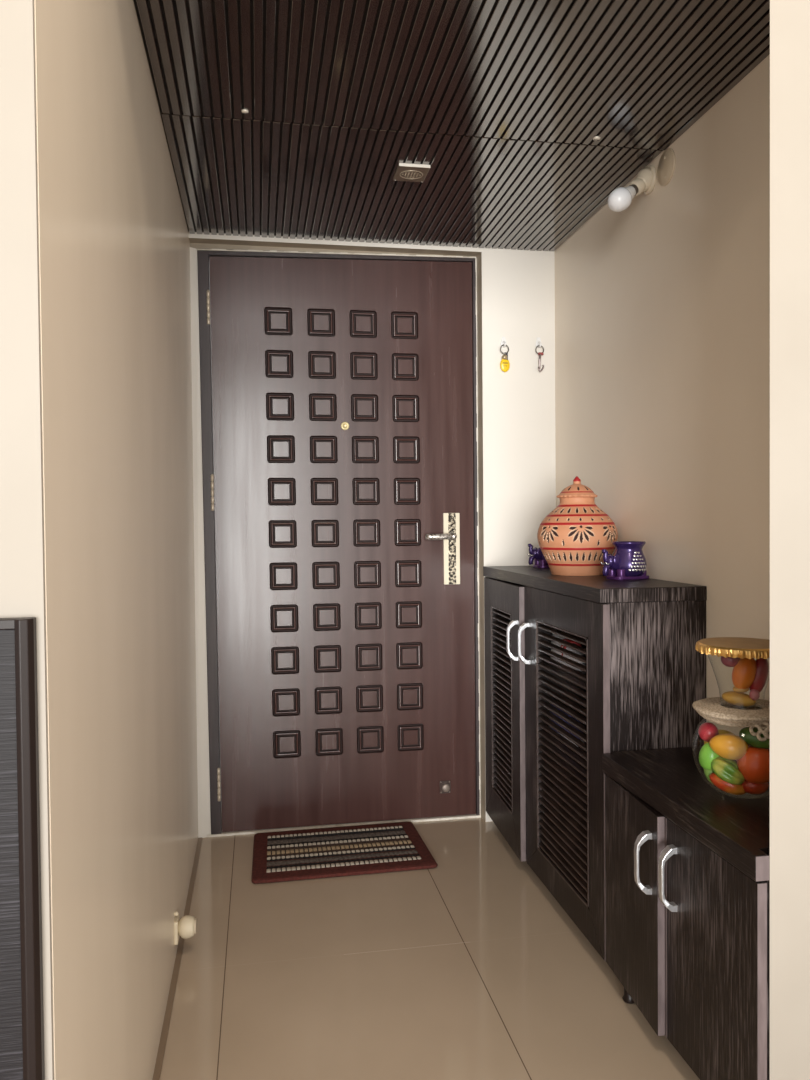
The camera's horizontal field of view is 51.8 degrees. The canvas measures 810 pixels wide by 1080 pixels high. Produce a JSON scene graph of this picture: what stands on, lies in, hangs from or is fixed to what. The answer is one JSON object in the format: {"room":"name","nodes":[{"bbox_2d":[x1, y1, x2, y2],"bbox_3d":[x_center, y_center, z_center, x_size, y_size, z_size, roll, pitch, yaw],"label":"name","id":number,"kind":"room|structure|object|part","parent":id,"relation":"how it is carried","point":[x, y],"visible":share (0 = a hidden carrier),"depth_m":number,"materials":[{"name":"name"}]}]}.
{"room":"entrance hallway","nodes":[
{"label":"entrance hallway","id":0,"kind":"room"},
{"bbox_2d":[0,0,53,1079],"bbox_3d":[-2.603,-0.236,0.493,4.499,2.750,0.008,-1,1,-10],"label":"wall","id":1,"kind":"structure","parent":0,"point":[22,547],"depth_m":0.88,"materials":[{"name":"beige paint"}]},
{"bbox_2d":[0,617,44,1079],"bbox_3d":[-0.972,0.604,0.782,1.192,1.028,0.022,-1,1,-10],"label":"wood panel","id":2,"kind":"object","parent":1,"relation":"attached to","point":[21,960],"visible":1,"depth_m":0.87,"materials":[{"name":"laminate"}]},
{"bbox_2d":[34,0,197,1079],"bbox_3d":[-0.637,-0.287,2.013,0.100,2.750,2.304,-1,1,-10],"label":"wall","id":3,"kind":"structure","parent":0,"point":[114,243],"depth_m":1.31,"materials":[{"name":"beige paint"}]},
{"bbox_2d":[152,838,201,1079],"bbox_3d":[-0.550,1.087,1.951,0.014,0.004,2.090,-1,1,-10],"label":"baseboard","id":4,"kind":"structure","parent":3,"relation":"attached to","point":[163,1039],"depth_m":2.03,"materials":[{"name":"brown"}]},
{"bbox_2d":[174,911,196,944],"bbox_3d":[-0.568,0.996,2.154,0.056,0.079,0.055,-1,1,-10],"label":"stopper","id":5,"kind":"object","parent":3,"relation":"attached to","point":[186,927],"visible":1,"depth_m":2.14,"materials":[{"name":"beige plastic"}]},
{"bbox_3d":[-0.589,1.006,2.151,0.009,0.060,0.048,-1,1,-10],"label":"plate","id":6,"kind":"part","parent":5,"relation":"part of","materials":[{"name":"beige plastic"}]},
{"bbox_3d":[-0.566,1.000,2.155,0.042,0.055,0.055,-1,1,-10],"label":"knob","id":7,"kind":"part","parent":5,"relation":"part of","materials":[{"name":"beige plastic"}]},
{"bbox_2d":[189,232,555,837],"bbox_3d":[-0.081,-0.316,3.128,1.382,2.750,0.200,-1,1,-10],"label":"wall","id":8,"kind":"structure","parent":0,"point":[518,286],"depth_m":3.10,"materials":[{"name":"beige paint"}]},
{"bbox_2d":[189,238,485,821],"bbox_3d":[-0.232,0.002,3.052,1.049,2.120,0.089,-1,1,-10],"label":"trim","id":9,"kind":"structure","parent":8,"relation":"attached to","point":[198,243],"depth_m":3.10,"materials":[{"name":"grey paint"}]},
{"bbox_2d":[197,250,479,833],"bbox_3d":[-0.226,0.005,3.071,1.018,2.112,0.114,-1,1,-10],"label":"door","id":10,"kind":"structure","parent":8,"relation":"in","point":[339,416],"depth_m":3.07,"materials":[{"name":"brown wood"}]},
{"bbox_3d":[-0.458,-0.791,3.014,0.102,0.101,0.007,-1,1,-10],"label":"square moulding","id":11,"kind":"part","parent":10,"relation":"part of","materials":[{"name":"black wood"}]},
{"bbox_3d":[-0.455,-0.637,3.017,0.102,0.101,0.007,-1,1,-10],"label":"square moulding","id":12,"kind":"part","parent":10,"relation":"part of","materials":[{"name":"black wood"}]},
{"bbox_3d":[-0.453,-0.483,3.021,0.102,0.101,0.007,-1,1,-10],"label":"square moulding","id":13,"kind":"part","parent":10,"relation":"part of","materials":[{"name":"black wood"}]},
{"bbox_3d":[-0.450,-0.329,3.024,0.102,0.101,0.007,-1,1,-10],"label":"square moulding","id":14,"kind":"part","parent":10,"relation":"part of","materials":[{"name":"black wood"}]},
{"bbox_3d":[-0.447,-0.176,3.028,0.102,0.101,0.007,-1,1,-10],"label":"square moulding","id":15,"kind":"part","parent":10,"relation":"part of","materials":[{"name":"black wood"}]},
{"bbox_3d":[-0.445,-0.022,3.031,0.102,0.101,0.007,-1,1,-10],"label":"square moulding","id":16,"kind":"part","parent":10,"relation":"part of","materials":[{"name":"black wood"}]},
{"bbox_3d":[-0.442,0.132,3.035,0.102,0.101,0.007,-1,1,-10],"label":"square moulding","id":17,"kind":"part","parent":10,"relation":"part of","materials":[{"name":"black wood"}]},
{"bbox_3d":[-0.440,0.286,3.038,0.102,0.101,0.007,-1,1,-10],"label":"square moulding","id":18,"kind":"part","parent":10,"relation":"part of","materials":[{"name":"black wood"}]},
{"bbox_3d":[-0.437,0.439,3.042,0.102,0.101,0.007,-1,1,-10],"label":"square moulding","id":19,"kind":"part","parent":10,"relation":"part of","materials":[{"name":"black wood"}]},
{"bbox_3d":[-0.434,0.593,3.045,0.102,0.101,0.007,-1,1,-10],"label":"square moulding","id":20,"kind":"part","parent":10,"relation":"part of","materials":[{"name":"black wood"}]},
{"bbox_3d":[-0.432,0.747,3.049,0.102,0.101,0.007,-1,1,-10],"label":"square moulding","id":21,"kind":"part","parent":10,"relation":"part of","materials":[{"name":"black wood"}]},
{"bbox_3d":[-0.305,-0.793,3.040,0.102,0.101,0.007,-1,1,-10],"label":"square moulding","id":22,"kind":"part","parent":10,"relation":"part of","materials":[{"name":"black wood"}]},
{"bbox_3d":[-0.303,-0.639,3.044,0.102,0.101,0.007,-1,1,-10],"label":"square moulding","id":23,"kind":"part","parent":10,"relation":"part of","materials":[{"name":"black wood"}]},
{"bbox_3d":[-0.300,-0.485,3.047,0.102,0.101,0.007,-1,1,-10],"label":"square moulding","id":24,"kind":"part","parent":10,"relation":"part of","materials":[{"name":"black wood"}]},
{"bbox_3d":[-0.298,-0.331,3.051,0.102,0.101,0.007,-1,1,-10],"label":"square moulding","id":25,"kind":"part","parent":10,"relation":"part of","materials":[{"name":"black wood"}]},
{"bbox_3d":[-0.295,-0.178,3.054,0.102,0.101,0.007,-1,1,-10],"label":"square moulding","id":26,"kind":"part","parent":10,"relation":"part of","materials":[{"name":"black wood"}]},
{"bbox_3d":[-0.293,-0.024,3.058,0.102,0.101,0.007,-1,1,-10],"label":"square moulding","id":27,"kind":"part","parent":10,"relation":"part of","materials":[{"name":"black wood"}]},
{"bbox_3d":[-0.290,0.130,3.062,0.102,0.101,0.007,-1,1,-10],"label":"square moulding","id":28,"kind":"part","parent":10,"relation":"part of","materials":[{"name":"black wood"}]},
{"bbox_3d":[-0.287,0.284,3.065,0.102,0.101,0.007,-1,1,-10],"label":"square moulding","id":29,"kind":"part","parent":10,"relation":"part of","materials":[{"name":"black wood"}]},
{"bbox_3d":[-0.285,0.437,3.069,0.102,0.101,0.007,-1,1,-10],"label":"square moulding","id":30,"kind":"part","parent":10,"relation":"part of","materials":[{"name":"black wood"}]},
{"bbox_3d":[-0.282,0.591,3.072,0.102,0.101,0.007,-1,1,-10],"label":"square moulding","id":31,"kind":"part","parent":10,"relation":"part of","materials":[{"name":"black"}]},
{"bbox_3d":[-0.280,0.745,3.076,0.101,0.101,0.007,-1,1,-10],"label":"square moulding","id":32,"kind":"part","parent":10,"relation":"part of","materials":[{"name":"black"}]},
{"bbox_3d":[-0.154,-0.795,3.067,0.102,0.101,0.007,-1,1,-10],"label":"square moulding","id":33,"kind":"part","parent":10,"relation":"part of","materials":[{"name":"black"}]},
{"bbox_3d":[-0.151,-0.641,3.071,0.102,0.101,0.007,-1,1,-10],"label":"square moulding","id":34,"kind":"part","parent":10,"relation":"part of","materials":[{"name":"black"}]},
{"bbox_3d":[-0.149,-0.487,3.074,0.102,0.101,0.007,-1,1,-10],"label":"square moulding","id":35,"kind":"part","parent":10,"relation":"part of","materials":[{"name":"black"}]},
{"bbox_3d":[-0.146,-0.333,3.078,0.102,0.101,0.007,-1,1,-10],"label":"square moulding","id":36,"kind":"part","parent":10,"relation":"part of","materials":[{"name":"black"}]},
{"bbox_3d":[-0.144,-0.180,3.081,0.102,0.101,0.007,-1,1,-10],"label":"square moulding","id":37,"kind":"part","parent":10,"relation":"part of","materials":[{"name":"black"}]},
{"bbox_3d":[-0.141,-0.026,3.084,0.102,0.101,0.007,-1,1,-10],"label":"square moulding","id":38,"kind":"part","parent":10,"relation":"part of","materials":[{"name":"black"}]},
{"bbox_3d":[-0.139,0.128,3.088,0.102,0.101,0.007,-1,1,-10],"label":"square moulding","id":39,"kind":"part","parent":10,"relation":"part of","materials":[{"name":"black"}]},
{"bbox_3d":[-0.137,0.282,3.092,0.101,0.101,0.007,-1,1,-10],"label":"square moulding","id":40,"kind":"part","parent":10,"relation":"part of","materials":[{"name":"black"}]},
{"bbox_3d":[-0.134,0.435,3.095,0.101,0.101,0.007,-1,1,-10],"label":"square moulding","id":41,"kind":"part","parent":10,"relation":"part of","materials":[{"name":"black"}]},
{"bbox_3d":[-0.132,0.589,3.099,0.101,0.101,0.007,-1,1,-10],"label":"square moulding","id":42,"kind":"part","parent":10,"relation":"part of","materials":[{"name":"black wood"}]},
{"bbox_3d":[-0.129,0.743,3.102,0.101,0.101,0.007,-1,1,-10],"label":"square moulding","id":43,"kind":"part","parent":10,"relation":"part of","materials":[{"name":"black wood"}]},
{"bbox_3d":[-0.001,-0.796,3.094,0.102,0.101,0.007,-1,1,-10],"label":"square moulding","id":44,"kind":"part","parent":10,"relation":"part of","materials":[{"name":"black wood"}]},
{"bbox_3d":[0.001,-0.643,3.097,0.102,0.101,0.007,-1,1,-10],"label":"square moulding","id":45,"kind":"part","parent":10,"relation":"part of","materials":[{"name":"black wood"}]},
{"bbox_3d":[0.003,-0.489,3.101,0.102,0.101,0.007,-1,1,-10],"label":"square moulding","id":46,"kind":"part","parent":10,"relation":"part of","materials":[{"name":"black wood"}]},
{"bbox_3d":[0.005,-0.335,3.104,0.102,0.101,0.007,-1,1,-10],"label":"square moulding","id":47,"kind":"part","parent":10,"relation":"part of","materials":[{"name":"black wood"}]},
{"bbox_3d":[0.007,-0.182,3.108,0.102,0.101,0.007,-1,1,-10],"label":"square moulding","id":48,"kind":"part","parent":10,"relation":"part of","materials":[{"name":"black wood"}]},
{"bbox_3d":[0.010,-0.028,3.111,0.102,0.101,0.007,-1,1,-10],"label":"square moulding","id":49,"kind":"part","parent":10,"relation":"part of","materials":[{"name":"black wood"}]},
{"bbox_3d":[0.012,0.126,3.115,0.101,0.101,0.007,-1,1,-10],"label":"square moulding","id":50,"kind":"part","parent":10,"relation":"part of","materials":[{"name":"black wood"}]},
{"bbox_3d":[0.014,0.280,3.118,0.101,0.101,0.007,-1,1,-10],"label":"square moulding","id":51,"kind":"part","parent":10,"relation":"part of","materials":[{"name":"black wood"}]},
{"bbox_3d":[0.017,0.433,3.122,0.101,0.101,0.007,-1,1,-10],"label":"square moulding","id":52,"kind":"part","parent":10,"relation":"part of","materials":[{"name":"black wood"}]},
{"bbox_3d":[0.019,0.587,3.125,0.101,0.101,0.007,-1,1,-10],"label":"square moulding","id":53,"kind":"part","parent":10,"relation":"part of","materials":[{"name":"black wood"}]},
{"bbox_3d":[0.021,0.741,3.129,0.100,0.101,0.007,-1,1,-10],"label":"square moulding","id":54,"kind":"part","parent":10,"relation":"part of","materials":[{"name":"black wood"}]},
{"bbox_3d":[0.134,-0.013,3.100,0.123,0.031,0.046,-1,1,-10],"label":"lever","id":55,"kind":"part","parent":10,"relation":"part of","materials":[{"name":"silver metal"}]},
{"bbox_3d":[0.152,0.934,3.152,0.042,0.048,0.003,-1,1,-10],"label":"lock plate","id":56,"kind":"part","parent":10,"relation":"part of","materials":[{"name":"grey metal"}]},
{"bbox_3d":[0.175,0.033,3.136,0.062,0.269,0.007,-1,1,-10],"label":"handle plate","id":57,"kind":"part","parent":10,"relation":"part of","materials":[{"name":"gold metal"}]},
{"bbox_2d":[207,814,480,836],"bbox_3d":[-0.216,1.056,3.115,1.017,0.008,0.072,-1,1,-10],"label":"trim","id":58,"kind":"structure","parent":8,"relation":"attached to","point":[470,815],"depth_m":3.08,"materials":[{"name":"white paint"}]},
{"bbox_2d":[500,337,506,346],"bbox_3d":[0.368,-0.735,3.085,0.025,0.039,0.023,-1,1,-10],"label":"wall hook","id":59,"kind":"object","parent":8,"relation":"attached to","point":[503,339],"visible":1,"depth_m":3.09,"materials":[{"name":"white plastic"}]},
{"bbox_2d":[500,344,509,371],"bbox_3d":[0.370,-0.674,3.086,0.034,0.102,0.022,0,1,15],"label":"ring","id":60,"kind":"object","parent":8,"relation":"attached to","point":[505,365],"visible":1,"depth_m":3.08,"materials":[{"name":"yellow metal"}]},
{"bbox_2d":[535,337,541,347],"bbox_3d":[0.502,-0.738,3.109,0.025,0.039,0.023,-1,1,-10],"label":"wall hook","id":61,"kind":"object","parent":8,"relation":"attached to","point":[538,341],"visible":1,"depth_m":3.12,"materials":[{"name":"white plastic"}]},
{"bbox_2d":[535,345,543,371],"bbox_3d":[0.503,-0.676,3.108,0.034,0.101,0.010,-1,1,-10],"label":"ring","id":62,"kind":"object","parent":8,"relation":"attached to","point":[538,353],"visible":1,"depth_m":3.10,"materials":[{"name":"silver metal"}]},
{"bbox_2d":[160,818,699,1079],"bbox_3d":[-0.060,1.144,0.571,9.500,0.060,5.500,-1,1,-10],"label":"floor","id":63,"kind":"structure","parent":0,"point":[465,967],"depth_m":2.04,"materials":[{"name":"beige tile"}]},
{"bbox_2d":[251,822,437,883],"bbox_3d":[-0.223,1.056,2.850,0.602,0.017,0.423,-1,1,-10],"label":"doormat","id":64,"kind":"object","parent":63,"relation":"on","point":[280,856],"visible":1,"depth_m":2.80,"materials":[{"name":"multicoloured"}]},
{"bbox_2d":[483,565,706,960],"bbox_3d":[0.507,0.586,2.595,0.331,0.958,1.088,-1,1,-10],"label":"cabinet","id":65,"kind":"object","parent":63,"relation":"on","point":[637,688],"visible":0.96,"depth_m":2.24,"materials":[{"name":"laminate"}]},
{"bbox_3d":[0.341,0.570,2.868,0.015,0.638,0.271,-1,1,-8],"label":"louvre panel","id":66,"kind":"part","parent":65,"relation":"part of","materials":[{"name":"black wood"}]},
{"bbox_3d":[0.340,0.581,2.874,0.018,0.876,0.471,-1,1,-8],"label":"door","id":67,"kind":"part","parent":65,"relation":"part of","materials":[{"name":"laminate"}]},
{"bbox_3d":[0.447,0.572,3.126,0.262,0.880,0.018,-1,1,-10],"label":"panel","id":68,"kind":"part","parent":65,"relation":"part of","materials":[{"name":"laminate"}]},
{"bbox_3d":[0.342,0.320,2.656,0.035,0.130,0.020,-1,1,-10],"label":"handle","id":69,"kind":"part","parent":65,"relation":"part of","materials":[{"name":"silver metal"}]},
{"bbox_3d":[0.369,0.321,2.590,0.034,0.130,0.020,-1,1,-10],"label":"handle","id":70,"kind":"part","parent":65,"relation":"part of","materials":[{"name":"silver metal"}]},
{"bbox_2d":[528,544,548,567],"bbox_3d":[0.507,0.045,2.986,0.144,0.106,0.105,-1,1,-10],"label":"pot","id":71,"kind":"object","parent":65,"relation":"on","point":[536,554],"visible":0.4,"depth_m":2.96,"materials":[{"name":"purple ceramic"}]},
{"bbox_3d":[0.444,0.595,2.333,0.016,0.673,0.398,-1,1,-10],"label":"louvre panel","id":72,"kind":"part","parent":65,"relation":"part of","materials":[{"name":"black wood"}]},
{"bbox_2d":[542,654,585,682],"bbox_3d":[0.580,0.376,2.371,0.243,0.016,0.564,-1,1,-10],"label":"shelf","id":73,"kind":"object","parent":65,"relation":"attached to","point":[575,677],"depth_m":2.38,"materials":[{"name":"black wood"}]},
{"bbox_2d":[542,723,586,761],"bbox_3d":[0.582,0.596,2.375,0.243,0.016,0.564,-1,1,-10],"label":"shelf","id":74,"kind":"object","parent":65,"relation":"attached to","point":[543,730],"depth_m":2.39,"materials":[{"name":"black wood"}]},
{"bbox_3d":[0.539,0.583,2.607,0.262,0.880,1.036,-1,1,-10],"label":"panel","id":75,"kind":"part","parent":65,"relation":"part of","materials":[{"name":"black wood"}]},
{"bbox_2d":[549,697,584,746],"bbox_3d":[0.483,0.540,2.493,0.084,0.092,0.240,-1,1,-10],"label":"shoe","id":76,"kind":"object","parent":65,"relation":"on","point":[552,697],"visible":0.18,"depth_m":2.46,"materials":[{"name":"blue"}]},
{"bbox_3d":[0.442,0.590,2.338,0.018,0.879,0.605,-1,1,-10],"label":"door","id":77,"kind":"part","parent":65,"relation":"part of","materials":[{"name":"laminate"}]},
{"bbox_2d":[550,628,585,670],"bbox_3d":[0.484,0.321,2.468,0.084,0.092,0.240,-1,1,-10],"label":"shoe","id":78,"kind":"object","parent":65,"relation":"on","point":[554,635],"visible":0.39,"depth_m":2.43,"materials":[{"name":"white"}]},
{"bbox_2d":[537,476,617,575],"bbox_3d":[0.536,-0.046,2.597,0.246,0.306,0.246,-1,1,-10],"label":"terracotta pot","id":79,"kind":"object","parent":65,"relation":"on","point":[572,537],"visible":0.96,"depth_m":2.52,"materials":[{"name":"orange ceramic"}]},
{"bbox_3d":[0.535,-0.157,2.595,0.127,0.052,0.127,-1,1,-10],"label":"lid","id":80,"kind":"part","parent":79,"relation":"part of","materials":[{"name":"ceramic"}]},
{"bbox_2d":[601,541,648,579],"bbox_3d":[0.622,0.058,2.373,0.144,0.106,0.105,-1,1,-10],"label":"pot","id":81,"kind":"object","parent":65,"relation":"on","point":[628,562],"visible":1,"depth_m":2.34,"materials":[{"name":"purple ceramic"}]},
{"bbox_3d":[0.630,0.593,2.088,0.262,0.880,0.018,-1,1,-10],"label":"panel","id":82,"kind":"part","parent":65,"relation":"part of","materials":[{"name":"laminate"}]},
{"bbox_2d":[602,746,769,1079],"bbox_3d":[0.658,0.804,1.756,0.329,0.556,0.653,-1,1,-10],"label":"storage cabinet","id":83,"kind":"object","parent":63,"relation":"on","point":[687,862],"visible":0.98,"depth_m":1.66,"materials":[{"name":"laminate"}]},
{"bbox_3d":[0.516,0.803,1.889,0.018,0.463,0.304,-1,1,-7],"label":"door","id":84,"kind":"part","parent":83,"relation":"part of","materials":[{"name":"laminate"}]},
{"bbox_3d":[0.505,0.685,1.768,0.034,0.132,0.019,-1,1,-7],"label":"handle","id":85,"kind":"part","parent":83,"relation":"part of","materials":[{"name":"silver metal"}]},
{"bbox_3d":[0.532,0.686,1.689,0.034,0.132,0.020,-1,1,-10],"label":"handle","id":86,"kind":"part","parent":83,"relation":"part of","materials":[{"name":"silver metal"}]},
{"bbox_3d":[0.579,0.809,1.576,0.018,0.463,0.322,-1,1,-10],"label":"door","id":87,"kind":"part","parent":83,"relation":"part of","materials":[{"name":"laminate"}]},
{"bbox_2d":[692,637,769,798],"bbox_3d":[0.700,0.368,1.727,0.196,0.311,0.202,-1,1,-10],"label":"glass jar","id":88,"kind":"object","parent":83,"relation":"on","point":[717,710],"visible":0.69,"depth_m":1.68,"materials":[{"name":"glass"}]},
{"bbox_2d":[703,768,713,784],"bbox_3d":[0.643,0.488,1.741,0.038,0.048,0.039,-1,1,-10],"label":"pear","id":89,"kind":"object","parent":88,"relation":"in","point":[707,773],"visible":0.16,"depth_m":1.73,"materials":[{"name":"green food"}]},
{"bbox_2d":[698,722,718,741],"bbox_3d":[0.633,0.401,1.739,0.040,0.040,0.040,-1,1,-10],"label":"plum","id":90,"kind":"object","parent":88,"relation":"in","point":[707,731],"visible":0.86,"depth_m":1.73,"materials":[{"name":"red food"}]},
{"bbox_2d":[699,743,718,769],"bbox_3d":[0.628,0.439,1.714,0.045,0.067,0.044,-1,1,-10],"label":"apple","id":91,"kind":"object","parent":88,"relation":"in","point":[706,754],"visible":0.66,"depth_m":1.70,"materials":[{"name":"green food"}]},
{"bbox_2d":[704,729,734,743],"bbox_3d":[0.680,0.435,1.788,0.068,0.056,0.061,-1,1,-10],"label":"lemon","id":92,"kind":"object","parent":88,"relation":"in","point":[720,731],"visible":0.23,"depth_m":1.78,"materials":[{"name":"food"}]},
{"bbox_2d":[709,773,746,794],"bbox_3d":[0.662,0.498,1.706,0.074,0.042,0.044,0,1,21],"label":"mango","id":93,"kind":"object","parent":88,"relation":"in","point":[724,786],"visible":0.68,"depth_m":1.69,"materials":[{"name":"red food"}]},
{"bbox_2d":[711,756,744,784],"bbox_3d":[0.654,0.467,1.688,0.066,0.055,0.045,0,1,23],"label":"fruit","id":94,"kind":"object","parent":88,"relation":"in","point":[727,770],"visible":0.97,"depth_m":1.67,"materials":[{"name":"green food"}]},
{"bbox_2d":[709,734,747,759],"bbox_3d":[0.654,0.418,1.685,0.068,0.050,0.059,-1,1,-10],"label":"mango","id":95,"kind":"object","parent":88,"relation":"in","point":[728,746],"visible":1,"depth_m":1.67,"materials":[{"name":"yellow food"}]},
{"bbox_2d":[721,656,739,666],"bbox_3d":[0.675,0.247,1.728,0.038,0.034,0.039,-1,1,-10],"label":"plum","id":96,"kind":"object","parent":88,"relation":"in","point":[729,661],"visible":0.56,"depth_m":1.71,"materials":[{"name":"red food"}]},
{"bbox_3d":[0.698,0.223,1.727,0.181,0.020,0.181,-1,1,-10],"label":"foil lid","id":97,"kind":"part","parent":88,"relation":"part of","materials":[{"name":"gold metal"}]},
{"bbox_2d":[722,691,755,706],"bbox_3d":[0.690,0.329,1.724,0.060,0.029,0.051,-1,1,-10],"label":"lemon","id":98,"kind":"object","parent":88,"relation":"in","point":[732,697],"visible":0.98,"depth_m":1.71,"materials":[{"name":"yellow food"}]},
{"bbox_2d":[733,686,748,692],"bbox_3d":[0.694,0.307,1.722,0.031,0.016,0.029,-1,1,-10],"label":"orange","id":99,"kind":"object","parent":88,"relation":"in","point":[735,689],"visible":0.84,"depth_m":1.71,"materials":[{"name":"food"}]},
{"bbox_2d":[732,658,756,688],"bbox_3d":[0.699,0.274,1.717,0.048,0.072,0.048,-1,1,-10],"label":"mango","id":100,"kind":"object","parent":88,"relation":"in","point":[744,672],"visible":0.8,"depth_m":1.70,"materials":[{"name":"orange food"}]},
{"bbox_2d":[737,745,769,783],"bbox_3d":[0.707,0.443,1.674,0.075,0.087,0.073,-1,1,-10],"label":"orange","id":101,"kind":"object","parent":88,"relation":"in","point":[754,765],"visible":0.74,"depth_m":1.65,"materials":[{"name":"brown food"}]},
{"bbox_2d":[749,689,759,700],"bbox_3d":[0.716,0.317,1.707,0.020,0.024,0.020,-1,1,-10],"label":"cherry","id":102,"kind":"object","parent":88,"relation":"in","point":[754,694],"visible":1,"depth_m":1.70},
{"bbox_2d":[739,727,769,748],"bbox_3d":[0.710,0.397,1.675,0.071,0.042,0.044,0,1,25],"label":"lime","id":103,"kind":"object","parent":88,"relation":"in","point":[744,733],"visible":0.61,"depth_m":1.66,"materials":[{"name":"green food"}]},
{"bbox_2d":[742,780,768,793],"bbox_3d":[0.707,0.495,1.691,0.055,0.036,0.053,-1,1,-10],"label":"tomato","id":104,"kind":"object","parent":88,"relation":"in","point":[751,788],"visible":0.6,"depth_m":1.67,"materials":[{"name":"red food"}]},
{"bbox_2d":[749,658,768,692],"bbox_3d":[0.728,0.278,1.714,0.038,0.082,0.039,-1,1,-10],"label":"chili pepper","id":105,"kind":"object","parent":88,"relation":"in","point":[762,669],"visible":0.73,"depth_m":1.70,"materials":[{"name":"red food"}]},
{"bbox_3d":[0.743,0.811,1.464,0.262,0.470,0.044,-1,1,-10],"label":"panel","id":106,"kind":"part","parent":83,"relation":"part of","materials":[{"name":"laminate"}]},
{"bbox_2d":[134,0,769,250],"bbox_3d":[0.052,-1.070,2.171,1.332,0.031,1.700,-1,1,-10],"label":"ceiling","id":107,"kind":"structure","parent":0,"point":[505,102],"depth_m":2.01,"materials":[{"name":"black wood"}]},
{"bbox_2d":[393,163,429,181],"bbox_3d":[0.019,-1.056,2.397,0.090,0.012,0.104,-1,1,-10],"label":"ceiling fitting","id":108,"kind":"object","parent":107,"relation":"attached to","point":[404,172],"visible":1,"depth_m":2.38,"materials":[{"name":"silver metal"}]},
{"bbox_2d":[400,170,422,178],"bbox_3d":[0.018,-1.051,2.399,0.068,0.002,0.058,-1,1,-10],"label":"grille","id":109,"kind":"object","parent":108,"relation":"attached to","point":[404,174],"depth_m":2.40,"materials":[{"name":"beige"}]},
{"bbox_2d":[554,54,769,760],"bbox_3d":[0.742,-0.309,2.435,0.100,2.750,1.950,-1,1,-10],"label":"wall","id":110,"kind":"structure","parent":0,"point":[662,302],"depth_m":2.15,"materials":[{"name":"beige paint"}]},
{"bbox_2d":[629,165,656,195],"bbox_3d":[0.671,-1.014,2.357,0.082,0.087,0.076,-1,1,-10],"label":"holder","id":111,"kind":"object","parent":110,"relation":"attached to","point":[645,180],"visible":0.91,"depth_m":2.33,"materials":[{"name":"beige plastic"}]},
{"bbox_2d":[608,184,637,211],"bbox_3d":[0.610,-0.956,2.323,0.093,0.082,0.063,-1,1,-10],"label":"light bulb","id":112,"kind":"object","parent":111,"relation":"attached to","point":[619,199],"visible":1,"depth_m":2.30,"materials":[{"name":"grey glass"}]},
{"bbox_2d":[629,178,645,195],"bbox_3d":[0.654,-0.994,2.347,0.043,0.046,0.041,-1,1,-26],"label":"socket","id":113,"kind":"object","parent":111,"relation":"attached to","point":[640,183],"depth_m":2.33,"materials":[{"name":"beige plastic"}]},
{"bbox_2d":[657,148,674,185],"bbox_3d":[0.708,-1.013,2.266,0.008,0.095,0.095,-1,1,-10],"label":"junction cover","id":114,"kind":"object","parent":110,"relation":"attached to","point":[666,166],"visible":1,"depth_m":2.26,"materials":[{"name":"beige plastic"}]},
{"bbox_2d":[770,0,809,1079],"bbox_3d":[2.543,-0.311,1.749,3.928,2.750,0.026,-1,1,-10],"label":"wall","id":115,"kind":"structure","parent":0,"point":[789,19],"depth_m":1.41,"materials":[{"name":"beige paint"}]}
]}

